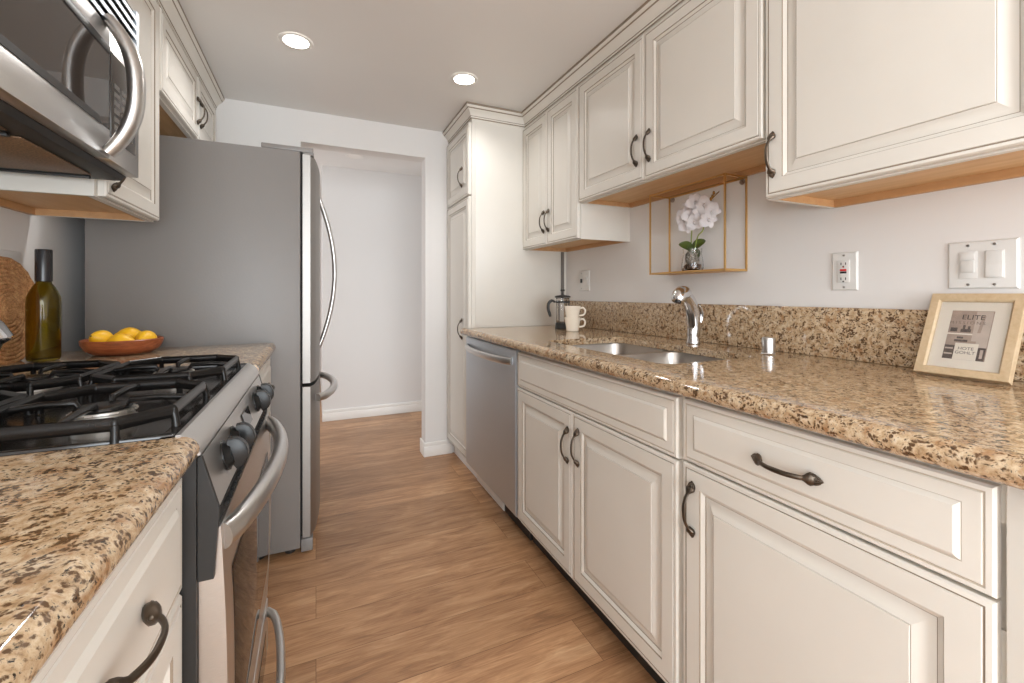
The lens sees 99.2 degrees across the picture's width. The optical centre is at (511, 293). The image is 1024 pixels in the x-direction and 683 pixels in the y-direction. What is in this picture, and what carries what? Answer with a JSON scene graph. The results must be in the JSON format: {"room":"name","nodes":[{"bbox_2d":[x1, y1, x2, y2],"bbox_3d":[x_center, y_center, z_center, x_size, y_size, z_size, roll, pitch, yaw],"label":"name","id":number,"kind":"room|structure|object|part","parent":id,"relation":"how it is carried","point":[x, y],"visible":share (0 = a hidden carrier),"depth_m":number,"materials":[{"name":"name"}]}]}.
{"room":"kitchen","nodes":[
{"label":"kitchen","id":0,"kind":"room"},
{"bbox_2d":[0,207,84,350],"bbox_3d":[-1.339,-0.006,0.821,0.100,2.213,3.495,0,0,-24],"label":"wall","id":1,"kind":"structure","parent":0,"point":[23,233],"depth_m":1.57,"materials":[{"name":"paint"}]},
{"bbox_2d":[0,249,19,262],"bbox_3d":[-1.489,-0.072,1.288,0.009,0.116,0.120,0,0,-24],"label":"wall outlet","id":2,"kind":"object","parent":1,"relation":"attached to","point":[15,255],"visible":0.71,"depth_m":1.30,"materials":[{"name":"white plastic"}]},
{"bbox_2d":[0,0,158,221],"bbox_3d":[-1.285,-0.651,1.272,0.367,0.798,0.450,0,0,-24],"label":"upper cabinet","id":3,"kind":"object","parent":1,"relation":"attached to","point":[127,199],"visible":0.38,"depth_m":1.37,"materials":[{"name":"beige paint"}]},
{"bbox_3d":[-1.061,-0.340,1.177,0.033,0.132,0.023,0,0,-4],"label":"handle","id":4,"kind":"part","parent":3,"relation":"part of","materials":[{"name":"grey metal"}]},
{"bbox_3d":[-1.159,-0.637,1.334,0.019,0.762,0.428,0,0,-24],"label":"door","id":5,"kind":"part","parent":3,"relation":"part of","materials":[{"name":"beige paint"}]},
{"bbox_2d":[159,7,215,141],"bbox_3d":[-1.587,-0.882,1.942,0.367,0.335,1.015,0,0,-24],"label":"upper cabinet","id":6,"kind":"object","parent":1,"relation":"attached to","point":[186,110],"visible":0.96,"depth_m":1.81,"materials":[{"name":"beige paint"}]},
{"bbox_3d":[-1.361,-0.870,1.785,0.019,0.296,0.532,0,0,-24],"label":"door","id":7,"kind":"part","parent":6,"relation":"part of","materials":[{"name":"beige paint"}]},
{"bbox_3d":[-1.438,-0.845,2.014,0.033,0.132,0.023,0,0,-45],"label":"handle","id":8,"kind":"part","parent":6,"relation":"part of","materials":[{"name":"grey metal"}]},
{"bbox_3d":[-1.462,-0.845,2.069,0.033,0.132,0.023,0,0,-45],"label":"handle","id":9,"kind":"part","parent":6,"relation":"part of","materials":[{"name":"grey metal"}]},
{"bbox_3d":[-1.553,-0.870,2.212,0.019,0.296,0.396,0,0,-24],"label":"door","id":10,"kind":"part","parent":6,"relation":"part of","materials":[{"name":"beige paint"}]},
{"bbox_3d":[-1.046,-0.896,0.740,0.367,0.308,0.713,0,0,-24],"label":"upper cabinet","id":11,"kind":"object","parent":1,"relation":"attached to","visible":0},
{"bbox_2d":[0,0,145,180],"bbox_3d":[-0.993,-0.511,0.759,0.480,0.450,0.702,0,0,-24],"label":"microwave","id":12,"kind":"object","parent":11,"relation":"attached to","point":[73,81],"visible":1,"depth_m":0.88,"materials":[{"name":"silver metal"}]},
{"bbox_3d":[-1.034,-0.289,0.739,0.260,0.006,0.010,0,0,-24],"label":"filter rail","id":13,"kind":"part","parent":12,"relation":"part of","materials":[{"name":"black metal"}]},
{"bbox_3d":[-1.163,-0.289,1.026,0.260,0.006,0.010,0,0,-24],"label":"filter rail","id":14,"kind":"part","parent":12,"relation":"part of","materials":[{"name":"black metal"}]},
{"bbox_3d":[-0.803,-0.377,0.751,0.002,0.014,0.432,0,0,-24],"label":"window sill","id":15,"kind":"part","parent":12,"relation":"part of","materials":[{"name":"grey plastic"}]},
{"bbox_3d":[-0.814,-0.453,0.742,0.026,0.295,0.524,0,0,-24],"label":"door","id":16,"kind":"part","parent":12,"relation":"part of","materials":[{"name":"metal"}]},
{"bbox_3d":[-0.822,-0.549,0.765,0.026,0.018,0.472,0,0,-24],"label":"window trim","id":17,"kind":"part","parent":12,"relation":"part of","materials":[{"name":"grey plastic"}]},
{"bbox_3d":[-0.958,-0.453,1.062,0.025,0.295,0.177,0,0,-24],"label":"control panel","id":18,"kind":"part","parent":12,"relation":"part of","materials":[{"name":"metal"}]},
{"bbox_3d":[-0.871,-0.462,0.979,0.077,0.315,0.044,0,0,-24],"label":"handle","id":19,"kind":"part","parent":12,"relation":"part of","materials":[{"name":"metal"}]},
{"bbox_2d":[216,98,453,451],"bbox_3d":[-0.926,-0.006,2.859,2.325,2.213,0.115,0,0,-24],"label":"wall","id":20,"kind":"structure","parent":0,"point":[237,121],"depth_m":2.95,"materials":[{"name":"paint"}]},
{"bbox_2d":[157,0,224,107],"bbox_3d":[-1.206,-1.075,1.473,0.045,0.074,2.182,0,0,-24],"label":"trim","id":21,"kind":"structure","parent":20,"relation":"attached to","point":[173,10],"depth_m":1.89,"materials":[{"name":"beige paint"}]},
{"bbox_2d":[420,438,451,456],"bbox_3d":[-0.528,1.052,3.031,0.198,0.095,0.128,0,0,-24],"label":"baseboard","id":22,"kind":"structure","parent":20,"relation":"attached to","point":[435,448],"depth_m":2.97,"materials":[{"name":"white paint"}]},
{"bbox_2d":[443,0,684,143],"bbox_3d":[0.360,-1.075,1.618,0.395,0.074,3.201,0,0,-24],"label":"trim","id":23,"kind":"structure","parent":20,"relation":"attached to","point":[649,13],"depth_m":2.14,"materials":[{"name":"beige paint"}]},
{"bbox_2d":[313,149,421,197],"bbox_3d":[-1.485,-1.135,4.401,4.300,0.050,3.155,0,0,-24],"label":"ceiling","id":24,"kind":"structure","parent":0,"point":[322,157],"depth_m":3.71,"materials":[{"name":"paint"}]},
{"bbox_2d":[346,154,363,158],"bbox_3d":[-1.265,-1.107,3.510,0.138,0.004,0.138,0,0,-24],"label":"recessed light","id":25,"kind":"object","parent":24,"relation":"in","point":[353,156],"visible":0.96,"depth_m":3.51,"materials":[{"name":"white paint"}]},
{"bbox_2d":[320,165,421,413],"bbox_3d":[-0.883,-0.050,5.195,2.550,2.300,2.000,0,0,-24],"label":"wall","id":26,"kind":"structure","parent":0,"point":[372,344],"depth_m":3.94,"materials":[{"name":"paint"}]},
{"bbox_2d":[322,401,421,421],"bbox_3d":[-0.515,1.052,4.256,2.450,0.095,0.014,0,0,-24],"label":"baseboard","id":27,"kind":"structure","parent":26,"relation":"attached to","point":[405,407],"depth_m":3.91,"materials":[{"name":"white paint"}]},
{"bbox_2d":[179,0,646,131],"bbox_3d":[-0.898,-1.138,-0.332,5.090,0.050,5.730,0,0,-24],"label":"ceiling","id":28,"kind":"structure","parent":0,"point":[394,62],"depth_m":1.98,"materials":[{"name":"paint"}]},
{"bbox_2d":[278,32,312,49],"bbox_3d":[-0.950,-1.110,1.919,0.138,0.004,0.138,0,0,-24],"label":"recessed light","id":29,"kind":"object","parent":28,"relation":"in","point":[296,40],"visible":1,"depth_m":1.91,"materials":[{"name":"white paint"}]},
{"bbox_2d":[451,72,477,85],"bbox_3d":[-0.247,-1.110,2.257,0.138,0.004,0.138,0,0,-24],"label":"recessed light","id":30,"kind":"object","parent":28,"relation":"in","point":[462,78],"visible":1,"depth_m":2.25,"materials":[{"name":"white paint"}]},
{"bbox_2d":[263,384,656,682],"bbox_3d":[-1.107,1.125,1.366,6.100,0.050,9.000,0,0,-24],"label":"floor","id":31,"kind":"structure","parent":0,"point":[413,572],"depth_m":1.62,"materials":[{"name":"brown wood"}]},
{"bbox_2d":[32,478,181,682],"bbox_3d":[-0.605,0.671,0.169,0.703,0.858,0.685,0,0,-24],"label":"base cabinet","id":32,"kind":"object","parent":31,"relation":"on","point":[130,631],"visible":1,"depth_m":0.43,"materials":[{"name":"beige paint"}]},
{"bbox_2d":[0,437,199,682],"bbox_3d":[-0.606,0.220,0.147,0.684,0.040,0.726,0,0,-24],"label":"countertop","id":33,"kind":"structure","parent":32,"relation":"on","point":[69,517],"depth_m":0.38,"materials":[{"name":"brown stone"}]},
{"bbox_3d":[-0.346,0.331,0.409,0.034,0.025,0.136,0,0,-24],"label":"handle","id":34,"kind":"part","parent":32,"relation":"part of","materials":[{"name":"grey metal"}]},
{"bbox_3d":[-0.328,0.701,0.296,0.019,0.569,0.676,0,0,-24],"label":"door","id":35,"kind":"part","parent":32,"relation":"part of","materials":[{"name":"beige paint"}]},
{"bbox_2d":[0,354,287,682],"bbox_3d":[-0.839,0.633,0.825,0.737,0.935,0.702,0,0,-24],"label":"gas range","id":36,"kind":"object","parent":31,"relation":"on","point":[227,490],"visible":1,"depth_m":0.73,"materials":[{"name":"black metal"}]},
{"bbox_2d":[0,320,13,349],"bbox_3d":[-0.877,0.052,0.647,0.171,0.226,0.195,0,0,-24],"label":"kettle","id":37,"kind":"object","parent":36,"relation":"on","point":[6,334],"visible":1,"depth_m":0.70,"materials":[{"name":"silver metal"}]},
{"bbox_3d":[-1.038,0.195,0.942,0.095,0.021,0.095,0,0,-24],"label":"burner","id":38,"kind":"part","parent":36,"relation":"part of","materials":[{"name":"metal"}]},
{"bbox_3d":[-0.654,0.195,0.698,0.100,0.021,0.100,0,0,-24],"label":"burner","id":39,"kind":"part","parent":36,"relation":"part of","materials":[{"name":"metal"}]},
{"bbox_2d":[0,363,246,456],"bbox_3d":[-0.895,0.210,0.801,0.615,0.044,0.697,0,0,-24],"label":"cooktop","id":40,"kind":"object","parent":36,"relation":"in","point":[178,423],"depth_m":0.73,"materials":[{"name":"black metal"}]},
{"bbox_3d":[-0.600,0.214,0.933,0.030,0.032,0.697,0,0,-24],"label":"rail","id":41,"kind":"part","parent":36,"relation":"part of","materials":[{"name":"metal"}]},
{"bbox_3d":[-0.477,0.271,0.734,0.022,0.049,0.050,0,0,-24],"label":"knob","id":42,"kind":"part","parent":36,"relation":"part of","materials":[{"name":"black plastic"}]},
{"bbox_3d":[-0.579,0.275,0.943,0.026,0.086,0.679,0,0,-24],"label":"control panel","id":43,"kind":"part","parent":36,"relation":"part of","materials":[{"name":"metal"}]},
{"bbox_3d":[-0.575,0.603,0.945,0.035,0.525,0.680,0,0,-24],"label":"oven door","id":44,"kind":"part","parent":36,"relation":"part of","materials":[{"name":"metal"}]},
{"bbox_3d":[-0.514,0.271,0.816,0.022,0.049,0.050,0,0,-24],"label":"knob","id":45,"kind":"part","parent":36,"relation":"part of","materials":[{"name":"black plastic"}]},
{"bbox_3d":[-0.541,0.361,0.960,0.084,0.049,0.652,0,0,-24],"label":"handle","id":46,"kind":"part","parent":36,"relation":"part of","materials":[{"name":"metal"}]},
{"bbox_3d":[-0.640,0.271,1.096,0.022,0.049,0.050,0,0,-24],"label":"knob","id":47,"kind":"part","parent":36,"relation":"part of","materials":[{"name":"black plastic"}]},
{"bbox_3d":[-0.578,0.945,0.944,0.028,0.141,0.680,0,0,-24],"label":"warming drawer","id":48,"kind":"part","parent":36,"relation":"part of","materials":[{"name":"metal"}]},
{"bbox_3d":[-0.539,0.895,0.961,0.068,0.024,0.623,0,0,-24],"label":"handle","id":49,"kind":"part","parent":36,"relation":"part of","materials":[{"name":"metal"}]},
{"bbox_2d":[85,135,337,554],"bbox_3d":[-1.285,0.239,2.076,0.862,1.722,0.760,0,0,-24],"label":"refrigerator","id":50,"kind":"object","parent":31,"relation":"on","point":[231,256],"visible":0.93,"depth_m":1.75,"materials":[{"name":"grey metal"}]},
{"bbox_3d":[-1.008,-0.106,2.200,0.070,0.968,0.758,0,0,-24],"label":"fridge door","id":51,"kind":"part","parent":50,"relation":"part of","materials":[{"name":"metal"}]},
{"bbox_3d":[-1.008,0.712,2.200,0.070,0.636,0.758,0,0,-24],"label":"freezer drawer","id":52,"kind":"part","parent":50,"relation":"part of","materials":[{"name":"metal"}]},
{"bbox_3d":[-0.941,0.455,2.208,0.107,0.035,0.624,0,0,-24],"label":"handle","id":53,"kind":"part","parent":50,"relation":"part of","materials":[{"name":"metal"}]},
{"bbox_3d":[-1.066,-0.120,2.492,0.122,0.902,0.024,0,0,-24],"label":"handle","id":54,"kind":"part","parent":50,"relation":"part of","materials":[{"name":"metal"}]},
{"bbox_2d":[259,357,274,443],"bbox_3d":[-1.153,0.671,1.388,0.703,0.858,0.575,0,0,-24],"label":"base cabinet","id":55,"kind":"object","parent":31,"relation":"on","point":[265,372],"visible":0.11,"depth_m":1.62,"materials":[{"name":"beige paint"}]},
{"bbox_2d":[0,343,275,375],"bbox_3d":[-1.162,0.220,1.384,0.684,0.040,0.579,0,0,-24],"label":"countertop","id":56,"kind":"structure","parent":55,"relation":"on","point":[257,355],"depth_m":1.44,"materials":[{"name":"brown stone"}]},
{"bbox_2d":[0,256,33,364],"bbox_3d":[-1.460,0.049,1.260,0.032,0.315,0.316,0,0,-24],"label":"woven tray","id":57,"kind":"object","parent":56,"relation":"on","point":[15,281],"visible":0.77,"depth_m":1.28,"materials":[{"name":"brown wicker"}]},
{"bbox_2d":[25,249,61,361],"bbox_3d":[-1.399,0.033,1.303,0.075,0.332,0.075,0,0,-24],"label":"bottle","id":58,"kind":"object","parent":56,"relation":"on","point":[43,302],"visible":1,"depth_m":1.28,"materials":[{"name":"green glass"}]},
{"bbox_2d":[79,336,163,355],"bbox_3d":[-1.305,0.174,1.464,0.214,0.050,0.214,0,0,-24],"label":"wooden bowl","id":59,"kind":"object","parent":56,"relation":"on","point":[111,348],"visible":0.84,"depth_m":1.39,"materials":[{"name":"brown wood"}]},
{"bbox_2d":[89,330,112,341],"bbox_3d":[-1.344,0.149,1.429,0.067,0.060,0.063,0,0,44],"label":"lemon","id":60,"kind":"object","parent":59,"relation":"in","point":[101,335],"visible":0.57,"depth_m":1.41,"materials":[{"name":"yellow food"}]},
{"bbox_2d":[106,334,134,341],"bbox_3d":[-1.270,0.159,1.416,0.064,0.061,0.071,0,0,37],"label":"lemon","id":61,"kind":"object","parent":59,"relation":"in","point":[118,337],"visible":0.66,"depth_m":1.40,"materials":[{"name":"yellow food"}]},
{"bbox_2d":[113,327,140,338],"bbox_3d":[-1.317,0.145,1.502,0.071,0.061,0.064,0,0,-1],"label":"lemon","id":62,"kind":"object","parent":59,"relation":"in","point":[130,331],"visible":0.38,"depth_m":1.49,"materials":[{"name":"yellow food"}]},
{"bbox_2d":[135,330,156,339],"bbox_3d":[-1.252,0.155,1.492,0.063,0.061,0.071,0,0,20],"label":"lemon","id":63,"kind":"object","parent":59,"relation":"in","point":[146,334],"visible":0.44,"depth_m":1.47,"materials":[{"name":"yellow food"}]},
{"bbox_3d":[-0.874,0.331,1.515,0.023,0.158,0.566,0,0,-24],"label":"drawer","id":64,"kind":"part","parent":55,"relation":"part of","materials":[{"name":"beige paint"}]},
{"bbox_3d":[-0.875,0.701,1.514,0.019,0.569,0.566,0,0,-24],"label":"door","id":65,"kind":"part","parent":55,"relation":"part of","materials":[{"name":"beige paint"}]},
{"bbox_2d":[465,336,532,540],"bbox_3d":[0.123,0.674,2.344,0.654,0.852,0.700,0,0,-24],"label":"dishwasher","id":66,"kind":"object","parent":31,"relation":"on","point":[492,386],"visible":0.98,"depth_m":2.13,"materials":[{"name":"grey metal"}]},
{"bbox_3d":[-0.148,0.302,2.220,0.059,0.038,0.629,0,0,-24],"label":"handle","id":67,"kind":"part","parent":66,"relation":"part of","materials":[{"name":"metal"}]},
{"bbox_2d":[447,119,565,477],"bbox_3d":[-0.064,0.025,2.918,0.702,2.150,0.482,0,0,-24],"label":"pantry cabinet","id":68,"kind":"object","parent":31,"relation":"on","point":[492,281],"visible":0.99,"depth_m":2.68,"materials":[{"name":"beige paint"}]},
{"bbox_3d":[-0.345,-0.804,2.790,0.019,0.428,0.464,0,0,-24],"label":"door","id":69,"kind":"part","parent":68,"relation":"part of","materials":[{"name":"beige paint"}]},
{"bbox_3d":[-0.345,0.206,2.790,0.019,1.572,0.464,0,0,-24],"label":"door","id":70,"kind":"part","parent":68,"relation":"part of","materials":[{"name":"beige paint"}]},
{"bbox_3d":[-0.320,-0.718,2.676,0.033,0.132,0.023,0,0,-4],"label":"handle","id":71,"kind":"part","parent":68,"relation":"part of","materials":[{"name":"grey metal"}]},
{"bbox_3d":[-0.320,0.215,2.676,0.033,0.132,0.023,0,0,-4],"label":"handle","id":72,"kind":"part","parent":68,"relation":"part of","materials":[{"name":"grey metal"}]},
{"bbox_3d":[0.061,-0.412,2.712,0.612,1.215,0.003,0,0,-24],"label":"panel","id":73,"kind":"part","parent":68,"relation":"part of","materials":[{"name":"beige paint"}]},
{"bbox_2d":[561,252,563,294],"bbox_3d":[0.327,-0.116,2.824,0.020,0.312,0.009,0,0,-24],"label":"trim","id":74,"kind":"structure","parent":68,"relation":"attached to","point":[562,253],"depth_m":2.82,"materials":[{"name":"grey metal"}]},
{"bbox_2d":[518,350,685,682],"bbox_3d":[0.511,0.671,1.615,0.722,0.858,0.934,0,0,-24],"label":"base cabinet","id":75,"kind":"object","parent":31,"relation":"on","point":[601,459],"visible":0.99,"depth_m":1.30,"materials":[{"name":"beige paint"}]},
{"bbox_3d":[0.122,0.693,1.703,0.019,0.571,0.446,0,0,-24],"label":"door","id":76,"kind":"part","parent":75,"relation":"part of","materials":[{"name":"beige paint"}]},
{"bbox_3d":[0.183,0.525,1.509,0.033,0.132,0.023,0,0,-45],"label":"handle","id":77,"kind":"part","parent":75,"relation":"part of","materials":[{"name":"grey metal"}]},
{"bbox_3d":[0.210,0.513,1.448,0.033,0.132,0.023,0,0,-45],"label":"handle","id":78,"kind":"part","parent":75,"relation":"part of","materials":[{"name":"grey metal"}]},
{"bbox_3d":[0.312,0.693,1.280,0.019,0.571,0.473,0,0,-24],"label":"door","id":79,"kind":"part","parent":75,"relation":"part of","materials":[{"name":"beige paint"}]},
{"bbox_2d":[682,397,1023,682],"bbox_3d":[0.852,0.671,0.851,0.726,0.858,0.734,0,0,-24],"label":"base cabinet","id":80,"kind":"object","parent":31,"relation":"on","point":[810,557],"visible":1,"depth_m":0.73,"materials":[{"name":"beige paint"}]},
{"bbox_3d":[0.409,0.500,1.006,0.033,0.132,0.023,0,0,-45],"label":"handle","id":81,"kind":"part","parent":80,"relation":"part of","materials":[{"name":"grey metal"}]},
{"bbox_2d":[460,325,1023,489],"bbox_3d":[0.528,0.220,1.578,0.721,0.040,2.445,0,0,-24],"label":"countertop","id":82,"kind":"structure","parent":80,"relation":"on","point":[969,427],"depth_m":0.89,"materials":[{"name":"brown stone"}]},
{"bbox_2d":[547,289,570,328],"bbox_3d":[0.272,0.086,2.484,0.130,0.227,0.092,0,0,-24],"label":"press","id":83,"kind":"object","parent":82,"relation":"on","point":[562,300],"visible":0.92,"depth_m":2.46,"materials":[{"name":"clear glass"}]},
{"bbox_3d":[0.224,0.081,2.492,0.051,0.102,0.013,0,0,0],"label":"handle","id":84,"kind":"part","parent":83,"relation":"part of","materials":[{"name":"black plastic"}]},
{"bbox_3d":[0.290,0.117,2.492,0.090,0.165,0.090,0,0,-24],"label":"frame","id":85,"kind":"part","parent":83,"relation":"part of","materials":[{"name":"silver metal"}]},
{"bbox_3d":[0.290,0.011,2.492,0.092,0.078,0.092,0,0,-24],"label":"lid and plunger","id":86,"kind":"part","parent":83,"relation":"part of","materials":[{"name":"metal"}]},
{"bbox_2d":[564,317,585,331],"bbox_3d":[0.336,0.162,2.349,0.111,0.074,0.088,0,0,-24],"label":"mug","id":87,"kind":"object","parent":82,"relation":"on","point":[572,324],"visible":0.96,"depth_m":2.31,"materials":[{"name":"beige ceramic"}]},
{"bbox_2d":[564,306,585,317],"bbox_3d":[0.336,0.102,2.349,0.111,0.074,0.088,0,0,-24],"label":"mug","id":88,"kind":"object","parent":87,"relation":"on","point":[571,311],"visible":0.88,"depth_m":2.31,"materials":[{"name":"beige ceramic"}]},
{"bbox_2d":[570,343,724,363],"bbox_3d":[0.467,0.324,1.635,0.428,0.190,0.746,0,0,-24],"label":"sink","id":89,"kind":"object","parent":82,"relation":"in","point":[649,354],"visible":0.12,"depth_m":1.71,"materials":[{"name":"metal"}]},
{"bbox_3d":[0.385,0.324,1.817,0.428,0.190,0.346,0,0,-24],"label":"bowl","id":90,"kind":"part","parent":89,"relation":"part of","materials":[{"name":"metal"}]},
{"bbox_3d":[0.538,0.324,1.476,0.428,0.190,0.396,0,0,-24],"label":"bowl","id":91,"kind":"part","parent":89,"relation":"part of","materials":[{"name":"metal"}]},
{"bbox_2d":[671,286,703,343],"bbox_3d":[0.688,0.084,1.718,0.157,0.231,0.062,0,0,-33],"label":"faucet","id":92,"kind":"object","parent":82,"relation":"on","point":[683,295],"visible":1,"depth_m":1.72,"materials":[{"name":"silver metal"}]},
{"bbox_3d":[0.709,0.079,1.734,0.105,0.188,0.052,0,0,-32],"label":"spout","id":93,"kind":"part","parent":92,"relation":"part of","materials":[{"name":"silver metal"}]},
{"bbox_3d":[0.748,0.078,1.733,0.033,0.076,0.019,0,0,-24],"label":"lever","id":94,"kind":"part","parent":92,"relation":"part of","materials":[{"name":"silver metal"}]},
{"bbox_2d":[761,337,776,354],"bbox_3d":[0.855,0.172,1.454,0.048,0.055,0.048,0,0,-24],"label":"air gap cap","id":95,"kind":"object","parent":82,"relation":"on","point":[768,343],"visible":1,"depth_m":1.44,"materials":[{"name":"silver metal"}]},
{"bbox_2d":[913,293,1023,385],"bbox_3d":[1.087,0.099,1.038,0.110,0.200,0.165,0,0,-24],"label":"picture frame","id":96,"kind":"object","parent":82,"relation":"on","point":[968,336],"visible":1,"depth_m":1.03,"materials":[{"name":"brown wood"}]},
{"bbox_3d":[0.494,0.323,0.803,0.034,0.025,0.136,0,0,-24],"label":"handle","id":97,"kind":"part","parent":80,"relation":"part of","materials":[{"name":"grey metal"}]},
{"bbox_3d":[0.523,0.323,0.807,0.023,0.146,0.527,0,0,-24],"label":"drawer","id":98,"kind":"part","parent":80,"relation":"part of","materials":[{"name":"beige paint"}]},
{"bbox_2d":[566,171,1023,309],"bbox_3d":[1.354,-0.006,0.743,0.100,2.213,5.845,0,0,-24],"label":"wall","id":99,"kind":"structure","parent":0,"point":[901,243],"depth_m":1.46,"materials":[{"name":"paint"}]},
{"bbox_2d":[523,83,629,251],"bbox_3d":[0.323,-0.661,2.485,0.352,0.778,0.631,0,0,-24],"label":"upper cabinet","id":100,"kind":"object","parent":99,"relation":"attached to","point":[554,218],"visible":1,"depth_m":2.33,"materials":[{"name":"beige paint"}]},
{"bbox_3d":[0.136,-0.647,2.574,0.019,0.742,0.308,0,0,-24],"label":"door","id":101,"kind":"part","parent":100,"relation":"part of","materials":[{"name":"beige paint"}]},
{"bbox_3d":[0.168,-0.405,2.445,0.033,0.132,0.023,0,0,-45],"label":"handle","id":102,"kind":"part","parent":100,"relation":"part of","materials":[{"name":"grey metal"}]},
{"bbox_3d":[0.189,-0.405,2.398,0.033,0.132,0.023,0,0,-4],"label":"handle","id":103,"kind":"part","parent":100,"relation":"part of","materials":[{"name":"grey metal"}]},
{"bbox_3d":[0.265,-0.647,2.288,0.019,0.742,0.312,0,0,-24],"label":"door","id":104,"kind":"part","parent":100,"relation":"part of","materials":[{"name":"beige paint"}]},
{"bbox_2d":[579,270,589,290],"bbox_3d":[0.436,-0.080,2.647,0.014,0.124,0.110,0,0,-24],"label":"wall outlet","id":105,"kind":"object","parent":99,"relation":"attached to","point":[584,276],"visible":1,"depth_m":2.64,"materials":[{"name":"white plastic"}]},
{"bbox_2d":[584,275,587,285],"bbox_3d":[0.446,-0.080,2.624,0.002,0.068,0.040,0,0,-24],"label":"receptacle","id":106,"kind":"object","parent":105,"relation":"attached to","point":[585,276],"depth_m":2.62,"materials":[{"name":"white plastic"}]},
{"bbox_2d":[579,0,765,207],"bbox_3d":[0.652,-0.748,1.753,0.352,0.605,0.971,0,0,-24],"label":"upper cabinet","id":107,"kind":"object","parent":99,"relation":"attached to","point":[684,102],"visible":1,"depth_m":1.58,"materials":[{"name":"beige paint"}]},
{"bbox_3d":[0.428,-0.734,1.926,0.019,0.569,0.464,0,0,-24],"label":"door","id":108,"kind":"part","parent":107,"relation":"part of","materials":[{"name":"beige paint"}]},
{"bbox_3d":[0.485,-0.572,1.739,0.033,0.132,0.023,0,0,-4],"label":"handle","id":109,"kind":"part","parent":107,"relation":"part of","materials":[{"name":"grey metal"}]},
{"bbox_3d":[0.517,-0.572,1.669,0.033,0.132,0.023,0,0,-45],"label":"handle","id":110,"kind":"part","parent":107,"relation":"part of","materials":[{"name":"grey metal"}]},
{"bbox_3d":[0.626,-0.734,1.485,0.019,0.569,0.495,0,0,-24],"label":"door","id":111,"kind":"part","parent":107,"relation":"part of","materials":[{"name":"beige paint"}]},
{"bbox_2d":[649,173,747,274],"bbox_3d":[0.755,-0.266,1.807,0.120,0.359,0.399,0,0,-24],"label":"wall shelf","id":112,"kind":"object","parent":99,"relation":"attached to","point":[741,178],"visible":1,"depth_m":1.69,"materials":[{"name":"gold light wood"}]},
{"bbox_2d":[675,191,720,270],"bbox_3d":[0.760,-0.255,1.787,0.104,0.317,0.193,0,0,-24],"label":"potted orchid","id":113,"kind":"object","parent":112,"relation":"on","point":[699,211],"visible":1,"depth_m":1.78,"materials":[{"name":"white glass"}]},
{"bbox_3d":[0.769,-0.249,1.785,0.005,0.124,0.055,0,0,-27],"label":"flower stem","id":114,"kind":"part","parent":113,"relation":"part of","materials":[{"name":"green plant"}]},
{"bbox_2d":[569,301,1023,381],"bbox_3d":[0.848,0.121,1.720,0.022,0.158,2.442,0,0,-24],"label":"backsplash","id":115,"kind":"structure","parent":99,"relation":"attached to","point":[872,335],"depth_m":1.47,"materials":[{"name":"brown stone"}]},
{"bbox_2d":[832,251,857,290],"bbox_3d":[1.023,-0.070,1.344,0.011,0.118,0.073,0,0,-24],"label":"wall outlet","id":116,"kind":"object","parent":99,"relation":"attached to","point":[844,264],"visible":1,"depth_m":1.34,"materials":[{"name":"white plastic"}]},
{"bbox_2d":[838,260,849,281],"bbox_3d":[1.021,-0.070,1.343,0.003,0.068,0.034,0,0,-24],"label":"receptacle","id":117,"kind":"object","parent":116,"relation":"attached to","point":[843,265],"depth_m":1.34,"materials":[{"name":"white plastic"}]},
{"bbox_2d":[764,0,1023,208],"bbox_3d":[1.081,-0.660,0.800,0.352,0.780,1.117,0,0,-24],"label":"upper cabinet","id":118,"kind":"object","parent":99,"relation":"attached to","point":[867,101],"visible":1,"depth_m":1.00,"materials":[{"name":"beige paint"}]},
{"bbox_3d":[0.720,-0.390,1.215,0.033,0.132,0.023,0,0,-45],"label":"handle","id":119,"kind":"part","parent":118,"relation":"part of","materials":[{"name":"grey metal"}]},
{"bbox_2d":[948,237,1019,288],"bbox_3d":[1.147,-0.072,1.066,0.013,0.119,0.126,0,0,-24],"label":"light switch","id":120,"kind":"object","parent":99,"relation":"attached to","point":[994,263],"visible":1,"depth_m":1.06,"materials":[{"name":"white plastic"}]},
{"bbox_3d":[1.137,-0.072,1.087,0.002,0.067,0.034,0,0,-24],"label":"dimmer frame","id":121,"kind":"part","parent":120,"relation":"part of","materials":[{"name":"white plastic"}]},
{"bbox_3d":[1.156,-0.072,1.044,0.002,0.067,0.034,0,0,-24],"label":"rocker frame","id":122,"kind":"part","parent":120,"relation":"part of","materials":[{"name":"white plastic"}]}
]}

